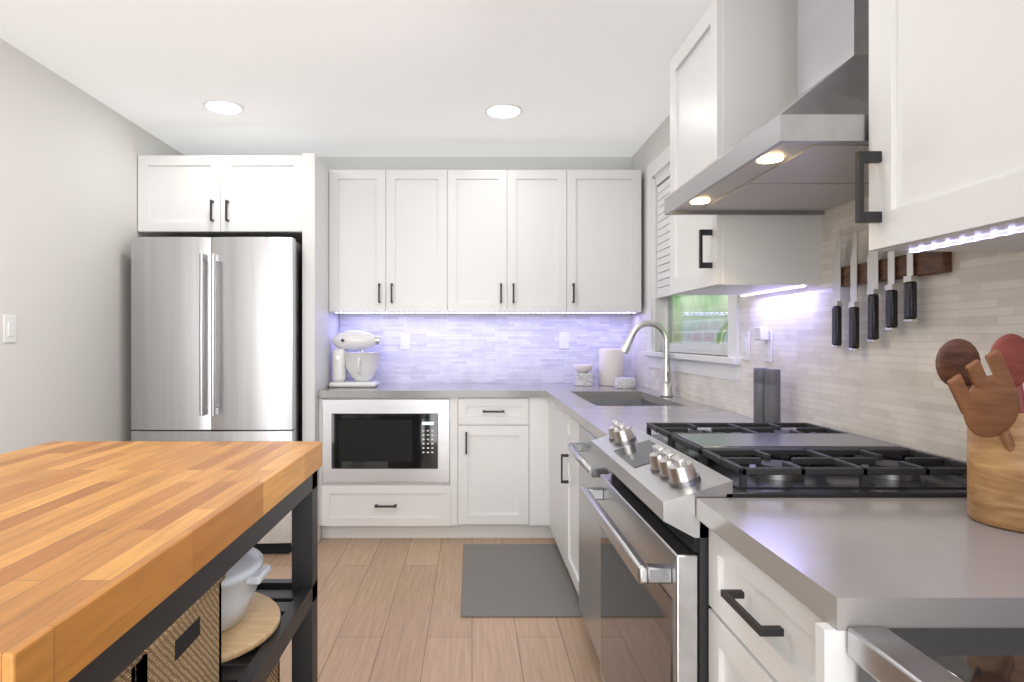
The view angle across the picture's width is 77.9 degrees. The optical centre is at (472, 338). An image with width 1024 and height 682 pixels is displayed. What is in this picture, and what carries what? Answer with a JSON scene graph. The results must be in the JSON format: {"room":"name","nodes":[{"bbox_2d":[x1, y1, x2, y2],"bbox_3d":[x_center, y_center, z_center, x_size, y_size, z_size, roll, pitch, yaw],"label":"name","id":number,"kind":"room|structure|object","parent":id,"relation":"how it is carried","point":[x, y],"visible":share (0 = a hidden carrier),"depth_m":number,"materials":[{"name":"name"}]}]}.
{"room":"kitchen","nodes":[
{"label":"kitchen","id":0,"kind":"room"},
{"bbox_2d":[0,38,182,453],"bbox_3d":[-2.046,-0.021,0.910,0.138,2.500,7.020,0,0,0],"label":"wall","id":1,"kind":"structure","parent":0,"point":[70,152],"depth_m":3.08,"materials":[{"name":"white paint"}]},
{"bbox_2d":[3,315,15,342],"bbox_3d":[-1.990,-0.041,2.720,0.009,0.118,0.072,0,0,0],"label":"light switch","id":2,"kind":"object","parent":1,"relation":"attached to","point":[9,321],"depth_m":2.71,"materials":[{"name":"white plastic"}]},
{"bbox_2d":[0,0,713,156],"bbox_3d":[-0.438,-1.321,0.910,3.355,0.100,7.260,0,0,0],"label":"ceiling","id":3,"kind":"structure","parent":0,"point":[409,78],"depth_m":2.97,"materials":[{"name":"white paint"}]},
{"bbox_2d":[203,99,243,114],"bbox_3d":[-1.360,-1.265,3.460,0.209,0.010,0.209,0,0,-6],"label":"recessed light","id":4,"kind":"object","parent":3,"relation":"in","point":[220,106],"depth_m":3.44,"materials":[{"name":"white"}]},
{"bbox_2d":[485,104,521,117],"bbox_3d":[0.176,-1.265,3.520,0.209,0.010,0.209,0,0,-6],"label":"recessed light","id":5,"kind":"object","parent":3,"relation":"in","point":[497,110],"depth_m":3.50,"materials":[{"name":"white"}]},
{"bbox_2d":[263,538,602,681],"bbox_3d":[-0.438,1.279,0.910,3.355,0.100,7.260,0,0,0],"label":"floor","id":6,"kind":"structure","parent":0,"point":[389,609],"depth_m":2.69,"materials":[{"name":"brown wood"}]},
{"bbox_2d":[76,473,317,681],"bbox_3d":[-0.855,0.807,1.260,0.786,0.844,1.256,0,0,0],"label":"kitchen island","id":7,"kind":"object","parent":6,"relation":"on","point":[296,598],"depth_m":1.55,"materials":[{"name":"black metal"}]},
{"bbox_2d":[112,654,141,681],"bbox_3d":[-0.733,0.605,0.843,0.447,0.251,0.287,0,0,0],"label":"basket","id":8,"kind":"object","parent":7,"relation":"on","point":[127,674],"visible":0.17,"depth_m":0.95,"materials":[{"name":"wicker"}]},
{"bbox_2d":[0,441,321,681],"bbox_3d":[-0.855,0.347,1.260,0.810,0.075,1.280,0,0,0],"label":"island countertop","id":9,"kind":"structure","parent":7,"relation":"on","point":[96,536],"depth_m":1.06,"materials":[{"name":"brown wood"}]},
{"bbox_2d":[135,573,226,681],"bbox_3d":[-0.733,0.605,1.155,0.447,0.251,0.332,0,0,0],"label":"basket","id":10,"kind":"object","parent":7,"relation":"on","point":[185,646],"visible":0.29,"depth_m":1.17,"materials":[{"name":"wicker"}]},
{"bbox_2d":[221,592,280,663],"bbox_3d":[-0.700,0.708,1.550,0.440,0.020,0.440,0,0,0],"label":"round board","id":11,"kind":"object","parent":7,"relation":"on","point":[256,625],"visible":0.1,"depth_m":1.52,"materials":[{"name":"brown wood"}]},
{"bbox_2d":[221,547,270,631],"bbox_3d":[-0.700,0.595,1.550,0.388,0.204,0.356,0,0,0],"label":"pot","id":12,"kind":"object","parent":11,"relation":"on","point":[248,572],"visible":0.21,"depth_m":1.50,"materials":[{"name":"white ceramic"}]},
{"bbox_2d":[131,237,301,553],"bbox_3d":[-1.470,0.329,3.941,0.910,1.800,0.898,0,0,0],"label":"refrigerator","id":13,"kind":"object","parent":6,"relation":"on","point":[216,338],"visible":0.67,"depth_m":3.55,"materials":[{"name":"silver metal"}]},
{"bbox_2d":[266,659,279,681],"bbox_3d":[-0.655,1.023,1.610,0.272,0.410,0.282,0,0,0],"label":"basket","id":14,"kind":"object","parent":6,"relation":"on","point":[274,676],"depth_m":1.70,"materials":[{"name":"wicker"}]},
{"bbox_2d":[314,393,469,541],"bbox_3d":[-0.475,0.791,4.100,0.899,0.875,0.616,0,0,0],"label":"base cabinet","id":15,"kind":"object","parent":6,"relation":"on","point":[395,465],"depth_m":3.81,"materials":[{"name":"white wood"}]},
{"bbox_2d":[322,393,451,482],"bbox_3d":[-0.520,0.620,4.028,0.770,0.505,0.474,0,0,0],"label":"microwave","id":16,"kind":"object","parent":15,"relation":"in","point":[366,439],"depth_m":3.79,"materials":[{"name":"silver metal"}]},
{"bbox_2d":[318,383,661,396],"bbox_3d":[0.093,0.334,4.075,2.035,0.040,0.671,0,0,0],"label":"countertop","id":17,"kind":"structure","parent":15,"relation":"on","point":[596,390],"depth_m":3.88,"materials":[{"name":"grey stone"}]},
{"bbox_2d":[329,330,379,386],"bbox_3d":[-0.756,0.130,4.099,0.321,0.366,0.282,0,0,0],"label":"stand mixer","id":18,"kind":"object","parent":17,"relation":"on","point":[361,367],"visible":1,"depth_m":4.06,"materials":[{"name":"white metal"}]},
{"bbox_2d":[574,364,592,385],"bbox_3d":[0.740,0.244,4.210,0.128,0.138,0.128,0,0,0],"label":"bowl","id":19,"kind":"object","parent":17,"relation":"on","point":[583,375],"visible":1,"depth_m":4.16,"materials":[{"name":"white stone"}]},
{"bbox_2d":[599,348,623,385],"bbox_3d":[0.930,0.190,4.220,0.164,0.247,0.164,0,0,0],"label":"canister","id":20,"kind":"object","parent":17,"relation":"on","point":[611,364],"visible":0.83,"depth_m":4.15,"materials":[{"name":"white ceramic"}]},
{"bbox_2d":[614,377,634,388],"bbox_3d":[0.965,0.281,3.990,0.130,0.064,0.130,0,0,0],"label":"dish","id":21,"kind":"object","parent":17,"relation":"on","point":[624,382],"visible":1,"depth_m":3.94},
{"bbox_2d":[470,393,533,537],"bbox_3d":[0.107,0.791,4.100,0.472,0.875,0.616,0,0,0],"label":"base cabinet","id":22,"kind":"object","parent":6,"relation":"on","point":[501,424],"depth_m":3.83,"materials":[{"name":"white wood"}]},
{"bbox_2d":[461,544,581,616],"bbox_3d":[0.225,1.223,3.260,0.550,0.012,0.960,0,0,0],"label":"rug","id":23,"kind":"object","parent":6,"relation":"on","point":[516,580],"visible":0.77,"depth_m":3.14,"materials":[{"name":"grey fabric"}]},
{"bbox_2d":[530,393,549,537],"bbox_3d":[0.384,0.791,4.100,0.200,0.875,0.616,0,0,0],"label":"base cabinet","id":24,"kind":"object","parent":6,"relation":"on","point":[541,406],"depth_m":3.82,"materials":[{"name":"white wood"}]},
{"bbox_2d":[546,437,569,555],"bbox_3d":[0.787,0.919,3.448,0.643,0.620,0.655,0,0,0],"label":"base cabinet","id":25,"kind":"object","parent":6,"relation":"on","point":[557,448],"depth_m":3.52,"materials":[{"name":"white wood"}]},
{"bbox_2d":[562,457,569,573],"bbox_3d":[0.787,0.919,3.010,0.643,0.620,0.220,0,0,0],"label":"base cabinet","id":26,"kind":"object","parent":6,"relation":"on","point":[565,460],"depth_m":3.11,"materials":[{"name":"white wood"}]},
{"bbox_2d":[570,417,611,659],"bbox_3d":[0.755,0.793,2.345,0.628,0.871,0.672,0,0,0],"label":"base cabinet","id":27,"kind":"object","parent":6,"relation":"on","point":[586,469],"depth_m":2.46,"materials":[{"name":"white"}]},
{"bbox_2d":[546,389,793,436],"bbox_3d":[0.776,0.334,2.873,0.669,0.040,1.733,0,0,0],"label":"countertop","id":28,"kind":"structure","parent":27,"relation":"on","point":[596,418],"depth_m":2.64,"materials":[{"name":"grey stone"}]},
{"bbox_2d":[566,397,665,436],"bbox_3d":[0.789,0.453,3.340,0.444,0.222,0.824,0,0,0],"label":"sink","id":29,"kind":"object","parent":28,"relation":"in","point":[597,400],"depth_m":3.74,"materials":[{"name":"grey metal"}]},
{"bbox_2d":[620,320,672,396],"bbox_3d":[0.944,0.107,3.399,0.284,0.412,0.110,0,0,0],"label":"faucet","id":30,"kind":"object","parent":28,"relation":"on","point":[666,386],"visible":1,"depth_m":3.40,"materials":[{"name":"silver metal"}]},
{"bbox_2d":[753,368,757,422],"bbox_3d":[1.045,0.210,2.285,0.049,0.206,0.049,0,0,-6],"label":"pepper mill","id":31,"kind":"object","parent":28,"relation":"on","point":[755,371],"depth_m":2.28,"materials":[{"name":"grey metal"}]},
{"bbox_2d":[758,368,780,422],"bbox_3d":[1.045,0.210,2.195,0.049,0.206,0.049,0,0,-6],"label":"pepper mill","id":32,"kind":"object","parent":28,"relation":"on","point":[766,396],"depth_m":2.18,"materials":[{"name":"grey metal"}]},
{"bbox_2d":[550,397,661,436],"bbox_3d":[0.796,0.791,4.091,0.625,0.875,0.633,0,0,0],"label":"base cabinet","id":33,"kind":"object","parent":6,"relation":"on","point":[557,418],"depth_m":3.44,"materials":[{"name":"white wood"}]},
{"bbox_2d":[580,420,966,681],"bbox_3d":[0.723,0.730,1.626,0.771,0.958,0.756,0,0,0],"label":"range","id":34,"kind":"object","parent":6,"relation":"on","point":[655,606],"visible":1,"depth_m":1.40,"materials":[{"name":"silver metal"}]},
{"bbox_2d":[696,513,1023,681],"bbox_3d":[0.768,0.791,1.006,0.681,0.875,0.477,0,0,0],"label":"base cabinet","id":35,"kind":"object","parent":6,"relation":"on","point":[761,629],"depth_m":0.99,"materials":[{"name":"white wood"}]},
{"bbox_2d":[696,498,1023,620],"bbox_3d":[0.776,0.334,1.005,0.669,0.040,0.479,0,0,0],"label":"countertop","id":36,"kind":"structure","parent":35,"relation":"on","point":[857,559],"depth_m":0.93,"materials":[{"name":"grey stone"}]},
{"bbox_2d":[935,334,1023,532],"bbox_3d":[0.879,0.153,1.066,0.265,0.321,0.159,0,0,0],"label":"utensil crock","id":37,"kind":"object","parent":36,"relation":"on","point":[991,408],"visible":1,"depth_m":1.03,"materials":[{"name":"brown wood"}]},
{"bbox_2d":[848,627,1023,681],"bbox_3d":[0.780,0.788,0.431,0.656,0.882,0.663,0,0,0],"label":"beverage cooler","id":38,"kind":"object","parent":6,"relation":"on","point":[880,654],"visible":1,"depth_m":0.71,"materials":[{"name":"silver metal"}]},
{"bbox_2d":[318,157,631,382],"bbox_3d":[-0.438,-0.021,4.476,3.355,2.500,0.128,0,0,0],"label":"wall","id":39,"kind":"structure","parent":0,"point":[484,348],"depth_m":4.41,"materials":[{"name":"white tile"}]},
{"bbox_2d":[138,155,301,244],"bbox_3d":[-1.496,-0.864,4.071,0.989,0.455,0.693,0,0,0],"label":"upper cabinet","id":40,"kind":"object","parent":39,"relation":"attached to","point":[219,195],"visible":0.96,"depth_m":3.77,"materials":[{"name":"white wood"}]},
{"bbox_2d":[329,170,456,313],"bbox_3d":[-0.513,-0.631,4.248,0.825,0.920,0.337,0,0,0],"label":"upper cabinet","id":41,"kind":"object","parent":39,"relation":"attached to","point":[393,233],"depth_m":4.09,"materials":[{"name":"white wood"}]},
{"bbox_2d":[400,333,410,349],"bbox_3d":[-0.466,0.019,4.408,0.072,0.118,0.008,0,0,0],"label":"outlet","id":42,"kind":"object","parent":39,"relation":"attached to","point":[405,338],"depth_m":4.41,"materials":[{"name":"white plastic"}]},
{"bbox_2d":[457,170,576,313],"bbox_3d":[0.226,-0.631,4.248,0.890,0.920,0.337,0,0,0],"label":"upper cabinet","id":43,"kind":"object","parent":39,"relation":"attached to","point":[484,241],"depth_m":4.09,"materials":[{"name":"white wood"}]},
{"bbox_2d":[559,332,568,348],"bbox_3d":[0.643,0.014,4.408,0.072,0.118,0.008,0,0,0],"label":"outlet","id":44,"kind":"object","parent":39,"relation":"attached to","point":[563,336],"depth_m":4.41,"materials":[{"name":"white plastic"}]},
{"bbox_2d":[577,170,640,313],"bbox_3d":[0.824,-0.631,4.248,0.542,0.920,0.337,0,0,0],"label":"upper cabinet","id":45,"kind":"object","parent":39,"relation":"attached to","point":[608,201],"depth_m":4.09,"materials":[{"name":"white wood"}]},
{"bbox_2d":[631,114,1023,460],"bbox_3d":[1.176,-0.021,0.910,0.128,2.500,7.020,0,0,0],"label":"wall","id":46,"kind":"structure","parent":0,"point":[892,386],"depth_m":1.80,"materials":[{"name":"beige tile"}]},
{"bbox_2d":[643,145,740,380],"bbox_3d":[1.150,-0.451,3.300,0.140,1.260,1.380,0,0,0],"label":"window","id":47,"kind":"structure","parent":46,"relation":"in","point":[704,325],"depth_m":3.59,"materials":[{"name":"white wood"}]},
{"bbox_2d":[741,331,748,359],"bbox_3d":[1.107,0.029,2.560,0.009,0.118,0.072,0,0,0],"label":"outlet","id":48,"kind":"object","parent":46,"relation":"attached to","point":[744,334],"depth_m":2.55,"materials":[{"name":"white plastic"}]},
{"bbox_2d":[670,0,821,295],"bbox_3d":[0.949,-0.631,2.250,0.337,0.920,0.481,0,0,0],"label":"upper cabinet","id":49,"kind":"object","parent":46,"relation":"attached to","point":[737,68],"depth_m":2.01,"materials":[{"name":"white wood"}]},
{"bbox_2d":[749,327,772,361],"bbox_3d":[1.091,0.023,2.370,0.042,0.131,0.072,0,0,0],"label":"outlet","id":50,"kind":"object","parent":46,"relation":"attached to","point":[764,335],"depth_m":2.35,"materials":[{"name":"white plastic"}]},
{"bbox_2d":[664,0,868,214],"bbox_3d":[0.861,-0.830,1.626,0.501,0.878,0.754,0,0,0],"label":"range hood","id":51,"kind":"object","parent":46,"relation":"attached to","point":[796,156],"visible":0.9,"depth_m":1.53,"materials":[{"name":"metal"}]},
{"bbox_2d":[831,228,951,350],"bbox_3d":[1.093,-0.144,1.680,0.037,0.361,0.440,0,0,0],"label":"rack","id":52,"kind":"object","parent":46,"relation":"attached to","point":[873,271],"visible":0.98,"depth_m":1.69,"materials":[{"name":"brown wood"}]},
{"bbox_2d":[858,0,1023,252],"bbox_3d":[0.949,-0.631,0.818,0.337,0.920,0.851,0,0,0],"label":"upper cabinet","id":53,"kind":"object","parent":46,"relation":"attached to","point":[943,156],"depth_m":1.06,"materials":[{"name":"white wood"}]}
]}

